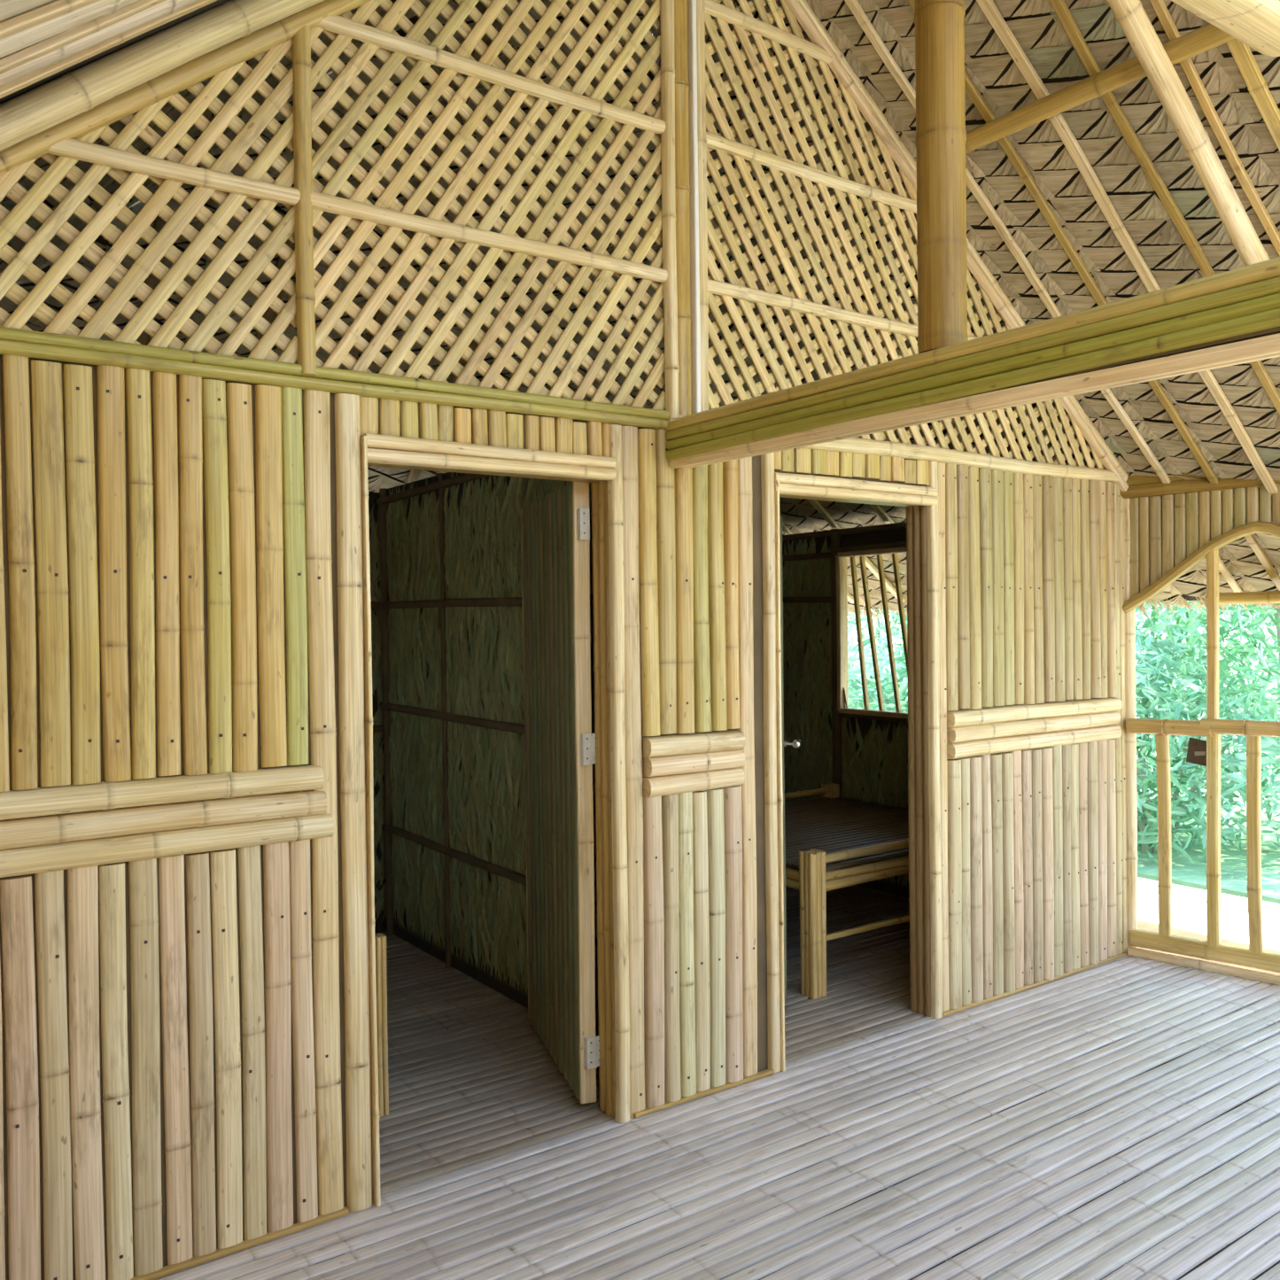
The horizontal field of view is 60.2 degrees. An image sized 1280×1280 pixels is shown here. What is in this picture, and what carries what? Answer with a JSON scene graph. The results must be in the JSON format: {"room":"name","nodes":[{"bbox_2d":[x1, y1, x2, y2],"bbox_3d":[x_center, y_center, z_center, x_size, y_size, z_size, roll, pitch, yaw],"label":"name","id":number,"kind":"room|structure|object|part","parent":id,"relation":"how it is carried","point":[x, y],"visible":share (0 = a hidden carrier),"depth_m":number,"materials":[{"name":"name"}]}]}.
{"room":"traditional dwelling","nodes":[
{"label":"traditional dwelling","id":0,"kind":"room"},
{"bbox_2d":[368,491,386,932],"bbox_3d":[-1.249,0.345,5.412,4.969,2.170,0.067,-1,1,-36],"label":"wall","id":1,"kind":"structure","parent":0,"point":[374,509],"depth_m":5.39,"materials":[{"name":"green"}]},
{"bbox_2d":[376,472,598,1036],"bbox_3d":[-0.569,0.346,4.446,0.066,2.179,2.319,-1,1,-36],"label":"wall partition","id":2,"kind":"structure","parent":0,"point":[451,604],"depth_m":4.72,"materials":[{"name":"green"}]},
{"bbox_2d":[0,325,1128,1279],"bbox_3d":[0.130,0.371,3.496,4.956,2.158,0.159,-1,1,-36],"label":"wall","id":3,"kind":"structure","parent":0,"point":[189,1064],"depth_m":2.78,"materials":[{"name":"brown wood"}]},
{"bbox_2d":[0,38,300,363],"bbox_3d":[-1.343,-1.109,2.375,1.263,0.970,0.050,-1,1,-36],"label":"lattice","id":4,"kind":"object","parent":3,"relation":"on","point":[256,188],"visible":0.82,"depth_m":2.57,"materials":[{"name":"brown wood"}]},
{"bbox_3d":[-1.092,-1.085,2.539,0.632,0.045,0.025,-1,1,-36],"label":"rail","id":5,"kind":"part","parent":4,"relation":"part of","materials":[{"name":"brown wood"}]},
{"bbox_3d":[-1.350,-0.147,2.386,1.275,0.949,0.024,-1,1,-36],"label":"slat panel","id":6,"kind":"part","parent":3,"relation":"part of","materials":[{"name":"brown wood"}]},
{"bbox_3d":[-1.336,0.990,2.403,1.278,0.974,0.024,-1,1,-36],"label":"slat panel","id":7,"kind":"part","parent":3,"relation":"part of","materials":[{"name":"brown wood"}]},
{"bbox_2d":[292,24,316,375],"bbox_3d":[-0.828,-1.108,2.727,0.047,0.902,0.029,-1,1,-36],"label":"upright","id":8,"kind":"object","parent":3,"relation":"on","point":[301,41],"visible":0.96,"depth_m":2.72,"materials":[{"name":"brown wood"}]},
{"bbox_3d":[-0.797,0.416,2.787,0.070,2.089,0.022,-1,1,-36],"label":"slat panel","id":9,"kind":"part","parent":3,"relation":"part of","materials":[{"name":"brown wood"}]},
{"bbox_3d":[-0.731,0.418,2.826,0.066,2.085,0.030,-1,1,-36],"label":"door post","id":10,"kind":"part","parent":3,"relation":"part of","materials":[{"name":"brown wood"}]},
{"bbox_2d":[310,0,667,410],"bbox_3d":[-0.378,-1.549,3.063,1.146,1.806,0.050,-1,1,-36],"label":"lattice","id":11,"kind":"object","parent":3,"relation":"on","point":[387,213],"visible":0.97,"depth_m":3.05,"materials":[{"name":"brown wood"}]},
{"bbox_3d":[-0.366,-1.104,3.061,1.115,0.047,0.025,-1,1,-36],"label":"rail","id":12,"kind":"part","parent":11,"relation":"part of","materials":[{"name":"brown wood"}]},
{"bbox_3d":[-0.372,-1.556,3.053,1.115,0.048,0.026,-1,1,-36],"label":"rail","id":13,"kind":"part","parent":11,"relation":"part of","materials":[{"name":"brown wood"}]},
{"bbox_2d":[520,480,599,1103],"bbox_3d":[-0.287,0.464,3.742,0.075,1.905,0.808,-1,1,-19],"label":"door","id":14,"kind":"structure","parent":3,"relation":"in","point":[560,741],"depth_m":3.54,"materials":[{"name":"brown wood"}]},
{"bbox_3d":[-0.060,0.403,3.306,0.045,2.085,0.030,-1,1,-36],"label":"door post","id":15,"kind":"part","parent":3,"relation":"part of","materials":[{"name":"brown wood"}]},
{"bbox_2d":[129,951,1127,1279],"bbox_3d":[0.167,1.434,3.469,4.946,0.017,0.022,-1,1,-36],"label":"baseboard","id":16,"kind":"structure","parent":3,"relation":"attached to","point":[169,1269],"depth_m":2.80,"materials":[{"name":"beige wood"}]},
{"bbox_3d":[-0.020,0.401,3.342,0.068,2.089,0.022,-1,1,-36],"label":"slat panel","id":17,"kind":"part","parent":3,"relation":"part of","materials":[{"name":"brown wood"}]},
{"bbox_2d":[660,0,708,418],"bbox_3d":[0.129,-1.568,3.431,0.171,1.837,0.083,-1,1,-36],"label":"post","id":18,"kind":"object","parent":3,"relation":"on","point":[683,91],"visible":0.98,"depth_m":3.40,"materials":[{"name":"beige wood"}]},
{"bbox_3d":[0.163,-0.181,3.464,0.388,0.944,0.033,-1,1,-36],"label":"slat panel","id":19,"kind":"part","parent":3,"relation":"part of","materials":[{"name":"brown wood"}]},
{"bbox_3d":[0.177,0.956,3.479,0.391,0.972,0.033,-1,1,-36],"label":"slat panel","id":20,"kind":"part","parent":3,"relation":"part of","materials":[{"name":"brown wood"}]},
{"bbox_3d":[0.352,0.394,3.607,0.066,2.084,0.024,-1,1,-36],"label":"slat panel","id":21,"kind":"part","parent":3,"relation":"part of","materials":[{"name":"brown wood"}]},
{"bbox_3d":[0.437,0.391,3.662,0.046,2.085,0.029,-1,1,-36],"label":"door post","id":22,"kind":"part","parent":3,"relation":"part of","materials":[{"name":"brown wood"}]},
{"bbox_2d":[779,515,800,1000],"bbox_3d":[0.512,0.462,4.051,0.113,1.880,0.584,-1,1,14],"label":"door","id":23,"kind":"structure","parent":3,"relation":"in","point":[796,743],"depth_m":4.27,"materials":[{"name":"brown wood"}]},
{"bbox_3d":[0.593,0.403,4.284,0.065,0.037,0.038,-1,1,14],"label":"knob","id":24,"kind":"part","parent":23,"relation":"part of","materials":[{"name":"silver metal"}]},
{"bbox_2d":[704,0,1106,469],"bbox_3d":[1.140,-1.590,4.148,2.371,1.820,0.050,-1,1,-36],"label":"lattice","id":25,"kind":"object","parent":3,"relation":"on","point":[795,300],"visible":0.7,"depth_m":3.74,"materials":[{"name":"brown wood"}]},
{"bbox_3d":[0.437,-1.997,3.631,0.609,0.049,0.025,-1,1,-36],"label":"rail","id":26,"kind":"part","parent":25,"relation":"part of","materials":[{"name":"brown wood"}]},
{"bbox_3d":[0.667,-1.583,3.797,1.162,0.050,0.026,-1,1,-36],"label":"rail","id":27,"kind":"part","parent":25,"relation":"part of","materials":[{"name":"brown wood"}]},
{"bbox_3d":[0.917,-1.133,3.978,1.761,0.050,0.027,-1,1,-36],"label":"rail","id":28,"kind":"part","parent":25,"relation":"part of","materials":[{"name":"brown wood"}]},
{"bbox_3d":[1.107,0.376,4.141,0.046,2.085,0.030,-1,1,-36],"label":"door post","id":29,"kind":"part","parent":3,"relation":"part of","materials":[{"name":"brown wood"}]},
{"bbox_3d":[1.143,0.377,4.174,0.050,2.087,0.023,-1,1,-36],"label":"slat panel","id":30,"kind":"part","parent":3,"relation":"part of","materials":[{"name":"brown wood"}]},
{"bbox_2d":[665,256,1279,468],"bbox_3d":[0.897,-0.600,2.323,0.097,0.177,2.680,-1,1,-36],"label":"tie beam","id":31,"kind":"structure","parent":3,"relation":"attached to","point":[1231,317],"depth_m":2.37,"materials":[{"name":"green wood"}]},
{"bbox_2d":[913,0,968,353],"bbox_3d":[0.700,-1.558,2.583,0.117,1.767,0.117,-1,1,-36],"label":"post","id":32,"kind":"object","parent":31,"relation":"on","point":[941,133],"visible":0.93,"depth_m":2.54,"materials":[{"name":"brown wood"}]},
{"bbox_3d":[1.619,-0.213,4.504,1.127,0.946,0.034,-1,1,-36],"label":"slat panel","id":33,"kind":"part","parent":3,"relation":"part of","materials":[{"name":"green wood"}]},
{"bbox_3d":[1.634,0.923,4.520,1.128,0.973,0.035,-1,1,-36],"label":"slat panel","id":34,"kind":"part","parent":3,"relation":"part of","materials":[{"name":"brown wood"}]},
{"bbox_3d":[2.120,0.352,4.873,0.097,2.092,0.022,-1,1,-36],"label":"slat panel","id":35,"kind":"part","parent":3,"relation":"part of","materials":[{"name":"brown wood"}]},
{"bbox_2d":[0,0,1279,619],"bbox_3d":[-0.039,-1.318,3.669,6.525,2.548,6.191,-1,1,-36],"label":"thatched roof","id":36,"kind":"structure","parent":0,"point":[1035,25],"depth_m":3.96,"materials":[{"name":"brown"}]},
{"bbox_2d":[0,0,52,21],"bbox_3d":[-0.747,-1.261,1.929,2.797,2.134,0.107,-1,1,-36],"label":"batten","id":37,"kind":"structure","parent":36,"relation":"attached to","point":[8,8],"depth_m":1.75,"materials":[{"name":"brown wood"}]},
{"bbox_2d":[0,0,100,39],"bbox_3d":[-0.794,-1.249,2.001,2.784,2.116,0.038,-1,1,-36],"label":"batten","id":38,"kind":"object","parent":36,"relation":"attached to","point":[55,9],"visible":1,"depth_m":1.84,"materials":[{"name":"brown wood"}]},
{"bbox_2d":[0,0,139,57],"bbox_3d":[-0.841,-1.262,2.060,2.797,2.134,0.101,-1,1,-36],"label":"batten","id":39,"kind":"structure","parent":36,"relation":"attached to","point":[23,39],"depth_m":1.92,"materials":[{"name":"brown wood"}]},
{"bbox_2d":[0,0,166,74],"bbox_3d":[-0.880,-1.252,2.118,2.782,2.119,0.035,-1,1,-36],"label":"batten","id":40,"kind":"object","parent":36,"relation":"attached to","point":[27,54],"visible":0.82,"depth_m":2.00,"materials":[{"name":"brown wood"}]},
{"bbox_2d":[0,0,198,85],"bbox_3d":[-0.916,-1.261,2.166,2.796,2.135,0.092,-1,1,-36],"label":"batten","id":41,"kind":"structure","parent":36,"relation":"attached to","point":[167,7],"depth_m":2.08,"materials":[{"name":"brown wood"}]},
{"bbox_2d":[0,0,217,98],"bbox_3d":[-0.953,-1.252,2.220,2.782,2.119,0.033,-1,1,-36],"label":"batten","id":42,"kind":"object","parent":36,"relation":"attached to","point":[7,89],"visible":0.65,"depth_m":2.13,"materials":[{"name":"brown wood"}]},
{"bbox_2d":[136,216,166,345],"bbox_3d":[-2.205,-0.819,4.689,0.056,1.415,1.761,-1,1,-36],"label":"rafter","id":43,"kind":"object","parent":36,"relation":"attached to","point":[151,281],"visible":0.02,"depth_m":4.13,"materials":[{"name":"brown wood"}]},
{"bbox_2d":[0,0,325,151],"bbox_3d":[-0.893,-1.456,2.562,2.618,2.011,0.084,-1,1,-36],"label":"rafter","id":44,"kind":"object","parent":36,"relation":"attached to","point":[22,117],"visible":1,"depth_m":2.38,"materials":[{"name":"brown wood"}]},
{"bbox_2d":[0,0,370,175],"bbox_3d":[-0.879,-1.485,2.687,2.473,1.895,0.040,-1,1,-36],"label":"rafter","id":45,"kind":"object","parent":36,"relation":"attached to","point":[209,65],"visible":0.68,"depth_m":2.54,"materials":[{"name":"brown wood"}]},
{"bbox_2d":[256,109,334,340],"bbox_3d":[-1.716,-0.998,4.775,0.058,1.756,2.190,-1,1,-36],"label":"rafter","id":46,"kind":"object","parent":36,"relation":"attached to","point":[269,314],"visible":0.02,"depth_m":4.27,"materials":[{"name":"brown wood"}]},
{"bbox_2d":[360,7,498,369],"bbox_3d":[-1.228,-1.175,4.860,0.056,2.097,2.618,-1,1,-36],"label":"rafter","id":47,"kind":"object","parent":36,"relation":"attached to","point":[380,318],"visible":0.02,"depth_m":4.21,"materials":[{"name":"brown wood"}]},
{"bbox_2d":[404,1,628,483],"bbox_3d":[-0.834,-1.223,5.081,0.057,2.175,2.718,-1,1,-36],"label":"rafter","id":48,"kind":"object","parent":36,"relation":"attached to","point":[414,475],"visible":0.05,"depth_m":4.57,"materials":[{"name":"brown wood"}]},
{"bbox_2d":[710,218,889,441],"bbox_3d":[1.092,-1.101,5.362,2.356,1.795,0.050,-1,1,-36],"label":"rafter","id":49,"kind":"object","parent":36,"relation":"attached to","point":[786,312],"visible":0.09,"depth_m":5.02,"materials":[{"name":"brown wood"}]},
{"bbox_2d":[707,311,894,524],"bbox_3d":[1.000,-0.979,5.788,2.018,1.534,0.051,-1,1,-36],"label":"rafter","id":50,"kind":"object","parent":36,"relation":"attached to","point":[878,509],"visible":0.17,"depth_m":5.98,"materials":[{"name":"brown wood"}]},
{"bbox_2d":[708,383,905,602],"bbox_3d":[0.907,-0.853,6.214,1.677,1.277,0.050,-1,1,-36],"label":"rafter","id":51,"kind":"object","parent":36,"relation":"attached to","point":[815,503],"visible":0.16,"depth_m":6.36,"materials":[{"name":"brown wood"}]},
{"bbox_2d":[782,522,853,603],"bbox_3d":[0.816,-0.731,6.641,1.335,1.021,0.049,-1,1,-36],"label":"rafter","id":52,"kind":"object","parent":36,"relation":"attached to","point":[785,529],"visible":0.16,"depth_m":6.70,"materials":[{"name":"brown wood"}]},
{"bbox_2d":[705,102,974,450],"bbox_3d":[1.186,-1.226,4.935,2.697,2.052,0.050,-1,1,-36],"label":"rafter","id":53,"kind":"object","parent":36,"relation":"attached to","point":[708,106],"visible":0.12,"depth_m":4.58,"materials":[{"name":"brown wood"}]},
{"bbox_2d":[721,0,1056,460],"bbox_3d":[1.274,-1.345,4.532,3.021,2.295,0.052,-1,1,-36],"label":"rafter","id":54,"kind":"object","parent":36,"relation":"attached to","point":[779,69],"visible":0.09,"depth_m":4.11,"materials":[{"name":"brown wood"}]},
{"bbox_2d":[783,0,1128,491],"bbox_3d":[1.155,-1.569,4.143,2.464,1.926,0.030,-1,1,-36],"label":"rafter","id":55,"kind":"object","parent":36,"relation":"attached to","point":[802,11],"visible":0.65,"depth_m":4.00,"materials":[{"name":"brown wood"}]},
{"bbox_2d":[844,0,1242,592],"bbox_3d":[1.527,-1.333,4.208,3.083,2.349,0.040,-1,1,-36],"label":"rafter","id":56,"kind":"object","parent":36,"relation":"attached to","point":[855,7],"visible":0.65,"depth_m":4.08,"materials":[{"name":"brown wood"}]},
{"bbox_2d":[907,0,1279,590],"bbox_3d":[1.640,-1.332,4.049,3.082,2.352,0.040,-1,1,-36],"label":"rafter","id":57,"kind":"object","parent":36,"relation":"attached to","point":[970,88],"visible":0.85,"depth_m":4.01,"materials":[{"name":"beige wood"}]},
{"bbox_2d":[965,0,1279,154],"bbox_3d":[1.765,-1.692,2.864,0.070,0.071,2.560,-1,1,-36],"label":"purlin","id":58,"kind":"object","parent":36,"relation":"attached to","point":[1206,37],"visible":0.66,"depth_m":3.38,"materials":[{"name":"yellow wood"}]},
{"bbox_2d":[976,0,1277,495],"bbox_3d":[1.756,-1.331,3.887,3.083,2.350,0.047,-1,1,-36],"label":"rafter","id":59,"kind":"object","parent":36,"relation":"attached to","point":[990,11],"visible":0.67,"depth_m":3.75,"materials":[{"name":"brown wood"}]},
{"bbox_2d":[1049,0,1279,415],"bbox_3d":[1.867,-1.331,3.732,3.088,2.344,0.040,-1,1,-36],"label":"rafter","id":60,"kind":"object","parent":36,"relation":"attached to","point":[1059,6],"visible":0.87,"depth_m":3.56,"materials":[{"name":"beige wood"}]},
{"bbox_2d":[1106,0,1269,266],"bbox_3d":[1.508,-1.623,3.191,1.914,1.475,0.079,-1,1,-36],"label":"rafter","id":61,"kind":"object","parent":36,"relation":"attached to","point":[1130,15],"visible":0.86,"depth_m":3.25,"materials":[{"name":"brown wood"}]},
{"bbox_2d":[1149,0,1279,256],"bbox_3d":[2.009,-1.329,3.533,3.087,2.344,0.036,-1,1,-36],"label":"rafter","id":62,"kind":"object","parent":36,"relation":"attached to","point":[1159,7],"visible":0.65,"depth_m":3.35,"materials":[{"name":"brown wood"}]},
{"bbox_2d":[1171,0,1279,56],"bbox_3d":[0.900,-1.550,2.320,2.020,0.071,0.169,-1,1,-36],"label":"roof beam","id":63,"kind":"structure","parent":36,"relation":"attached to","point":[1255,23],"depth_m":2.73,"materials":[{"name":"brown wood"}]},
{"bbox_2d":[1205,590,1279,605],"bbox_3d":[3.389,-0.184,4.059,0.062,0.060,2.600,-1,1,-36],"label":"pole","id":64,"kind":"object","parent":36,"relation":"attached to","point":[1269,597],"visible":0.93,"depth_m":4.94,"materials":[{"name":"brown wood"}]},
{"bbox_2d":[1226,38,1279,151],"bbox_3d":[2.094,-1.329,3.415,3.085,2.347,0.053,-1,1,-36],"label":"rafter","id":65,"kind":"object","parent":36,"relation":"attached to","point":[1257,86],"visible":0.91,"depth_m":3.19,"materials":[{"name":"brown wood"}]},
{"bbox_2d":[154,884,1279,1279],"bbox_3d":[0.754,1.480,3.200,5.787,0.092,6.154,-1,1,-36],"label":"floor","id":66,"kind":"structure","parent":0,"point":[1119,1119],"depth_m":3.14,"materials":[{"name":"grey wood"}]},
{"bbox_2d":[374,933,388,1117],"bbox_3d":[-1.718,1.189,3.401,1.525,0.551,1.142,-1,1,-36],"label":"bed","id":67,"kind":"object","parent":66,"relation":"on","point":[381,973],"visible":0.09,"depth_m":3.37,"materials":[{"name":"beige wood"}]},
{"bbox_2d":[784,783,909,999],"bbox_3d":[0.885,1.115,5.327,1.452,0.580,1.338,-1,1,-36],"label":"bed","id":68,"kind":"object","parent":66,"relation":"on","point":[826,835],"visible":0.43,"depth_m":4.66,"materials":[{"name":"brown wood"}]},
{"bbox_3d":[0.325,0.992,4.929,0.044,0.044,1.198,-1,1,-36],"label":"rail","id":69,"kind":"part","parent":68,"relation":"part of","materials":[{"name":"brown wood"}]},
{"bbox_3d":[0.325,0.953,4.928,0.047,0.048,1.198,-1,1,-36],"label":"rail","id":70,"kind":"part","parent":68,"relation":"part of","materials":[{"name":"brown wood"}]},
{"bbox_3d":[0.513,0.864,5.839,1.313,0.040,0.040,-1,1,-36],"label":"rail","id":71,"kind":"part","parent":68,"relation":"part of","materials":[{"name":"brown wood"}]},
{"bbox_3d":[0.693,1.131,4.419,0.083,0.578,0.083,-1,1,-36],"label":"leg","id":72,"kind":"part","parent":68,"relation":"part of","materials":[{"name":"brown wood"}]},
{"bbox_3d":[1.077,1.100,6.236,0.083,0.578,0.083,-1,1,-36],"label":"leg","id":73,"kind":"part","parent":68,"relation":"part of","materials":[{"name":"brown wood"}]},
{"bbox_3d":[1.249,0.981,4.814,1.313,0.043,0.042,-1,1,-36],"label":"rail","id":74,"kind":"part","parent":68,"relation":"part of","materials":[{"name":"brown wood"}]},
{"bbox_3d":[1.248,0.939,4.813,1.313,0.047,0.043,-1,1,-36],"label":"rail","id":75,"kind":"part","parent":68,"relation":"part of","materials":[{"name":"brown wood"}]},
{"bbox_3d":[1.248,0.870,4.812,1.313,0.040,0.039,-1,1,-36],"label":"rail","id":76,"kind":"part","parent":68,"relation":"part of","materials":[{"name":"brown wood"}]},
{"bbox_2d":[1125,541,1279,985],"bbox_3d":[2.534,0.491,4.522,1.031,1.810,0.085,0,1,44],"label":"porch railing","id":77,"kind":"object","parent":66,"relation":"on","point":[1211,727],"visible":1,"depth_m":4.64,"materials":[{"name":"brown wood"}]},
{"bbox_2d":[1186,736,1206,766],"bbox_3d":[2.388,0.473,4.734,0.095,0.138,0.017,0,1,44],"label":"card","id":78,"kind":"object","parent":77,"relation":"hanging from","point":[1197,748],"visible":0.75,"depth_m":4.74,"materials":[{"name":"brown wood"}]},
{"bbox_3d":[2.528,0.370,4.516,1.031,0.085,0.072,0,1,44],"label":"rail","id":79,"kind":"part","parent":77,"relation":"part of","materials":[{"name":"brown wood"}]},
{"bbox_3d":[2.555,1.316,4.544,1.030,0.077,0.055,0,1,44],"label":"rail","id":80,"kind":"part","parent":77,"relation":"part of","materials":[{"name":"brown wood"}]},
{"bbox_2d":[782,521,909,899],"bbox_3d":[1.446,0.369,5.905,0.097,2.040,2.355,-1,1,-36],"label":"wall","id":81,"kind":"structure","parent":0,"point":[865,755],"depth_m":6.38,"materials":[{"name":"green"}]},
{"bbox_2d":[835,546,907,718],"bbox_3d":[1.363,-0.038,6.001,0.072,0.918,0.758,-1,1,-36],"label":"window","id":82,"kind":"structure","parent":81,"relation":"in","point":[841,559],"depth_m":6.17,"materials":[{"name":"brown wood"}]},
{"bbox_2d":[1119,473,1279,948],"bbox_3d":[2.978,0.315,4.107,2.335,2.162,0.094,0,1,44],"label":"wall","id":83,"kind":"structure","parent":0,"point":[1168,527],"depth_m":4.75,"materials":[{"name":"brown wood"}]},
{"bbox_3d":[2.172,0.385,4.906,0.064,2.020,0.065,-1,1,-36],"label":"corner post","id":84,"kind":"part","parent":83,"relation":"part of","materials":[{"name":"brown wood"}]},
{"bbox_3d":[2.523,-0.302,4.516,1.084,0.367,0.062,0,1,44],"label":"arch trim","id":85,"kind":"part","parent":83,"relation":"part of","materials":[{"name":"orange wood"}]},
{"label":"outside","id":86,"kind":"structure","parent":0,"visible":0},
{"bbox_2d":[850,660,1279,695],"bbox_3d":[-1.567,1.731,2.245,80.000,0.597,80.000,-1,1,-36],"label":"ground","id":87,"kind":"structure","parent":86,"point":[1253,664],"depth_m":33.90,"materials":[{"name":"white"}]},
{"bbox_2d":[847,612,863,657],"bbox_3d":[1.353,-0.197,12.919,2.765,3.551,2.754,-1,1,-36],"label":"leafy shrub","id":88,"kind":"object","parent":87,"relation":"on","point":[849,612],"visible":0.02,"depth_m":12.92,"materials":[{"name":"green plant"}]},
{"bbox_2d":[847,607,907,709],"bbox_3d":[2.328,-0.087,11.158,2.744,3.355,2.737,-1,1,-36],"label":"leafy shrub","id":89,"kind":"object","parent":87,"relation":"on","point":[879,621],"visible":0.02,"depth_m":10.68,"materials":[{"name":"green plant"}]},
{"bbox_2d":[848,617,907,712],"bbox_3d":[2.264,0.696,9.211,2.126,1.858,2.144,-1,1,-36],"label":"leafy shrub","id":90,"kind":"object","parent":87,"relation":"on","point":[856,695],"visible":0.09,"depth_m":8.84,"materials":[{"name":"green plant"}]},
{"bbox_2d":[861,609,1189,691],"bbox_3d":[4.533,-1.040,13.354,4.159,5.101,4.190,-1,1,-36],"label":"leafy shrub","id":91,"kind":"object","parent":87,"relation":"on","point":[1140,619],"visible":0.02,"depth_m":13.44,"materials":[{"name":"green plant"}]},
{"bbox_2d":[903,675,1279,904],"bbox_3d":[10.987,1.334,16.142,23.400,0.180,32.000,-1,1,-36],"label":"lawn","id":92,"kind":"structure","parent":87,"relation":"on","point":[1187,871],"depth_m":7.25,"materials":[{"name":"green plant"}]},
{"bbox_2d":[847,611,907,683],"bbox_3d":[3.361,-1.101,16.796,4.595,5.194,4.633,-1,1,-36],"label":"leafy shrub","id":93,"kind":"object","parent":92,"relation":"on","point":[852,616],"visible":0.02,"depth_m":16.53,"materials":[{"name":"green plant"}]},
{"bbox_2d":[1135,600,1279,845],"bbox_3d":[4.659,-0.241,7.404,2.744,3.710,2.730,-1,1,-36],"label":"tree","id":94,"kind":"object","parent":92,"relation":"on","point":[1195,619],"visible":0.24,"depth_m":7.36,"materials":[{"name":"green plant"}]},
{"bbox_2d":[1135,600,1279,803],"bbox_3d":[3.783,-0.028,8.867,2.603,3.280,2.665,-1,1,-36],"label":"leafy shrub","id":95,"kind":"object","parent":92,"relation":"on","point":[1193,654],"visible":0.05,"depth_m":8.14,"materials":[{"name":"green plant"}]},
{"bbox_2d":[1135,605,1279,778],"bbox_3d":[6.562,-0.766,10.524,4.134,4.616,4.125,-1,1,-36],"label":"leafy shrub","id":96,"kind":"object","parent":92,"relation":"on","point":[1271,678],"visible":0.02,"depth_m":10.77,"materials":[{"name":"green plant"}]},
{"bbox_2d":[1135,646,1279,862],"bbox_3d":[3.540,0.821,7.599,1.965,1.622,1.992,-1,1,-36],"label":"leafy shrub","id":97,"kind":"object","parent":87,"relation":"on","point":[1183,810],"visible":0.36,"depth_m":7.21,"materials":[{"name":"green plant"}]},
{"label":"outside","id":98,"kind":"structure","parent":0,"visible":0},
{"bbox_2d":[1137,876,1279,951],"bbox_3d":[3.028,1.458,4.916,1.310,0.172,9.000,-1,1,-36],"label":"ground","id":99,"kind":"structure","parent":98,"point":[1189,904],"depth_m":5.65,"materials":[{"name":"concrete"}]}
]}

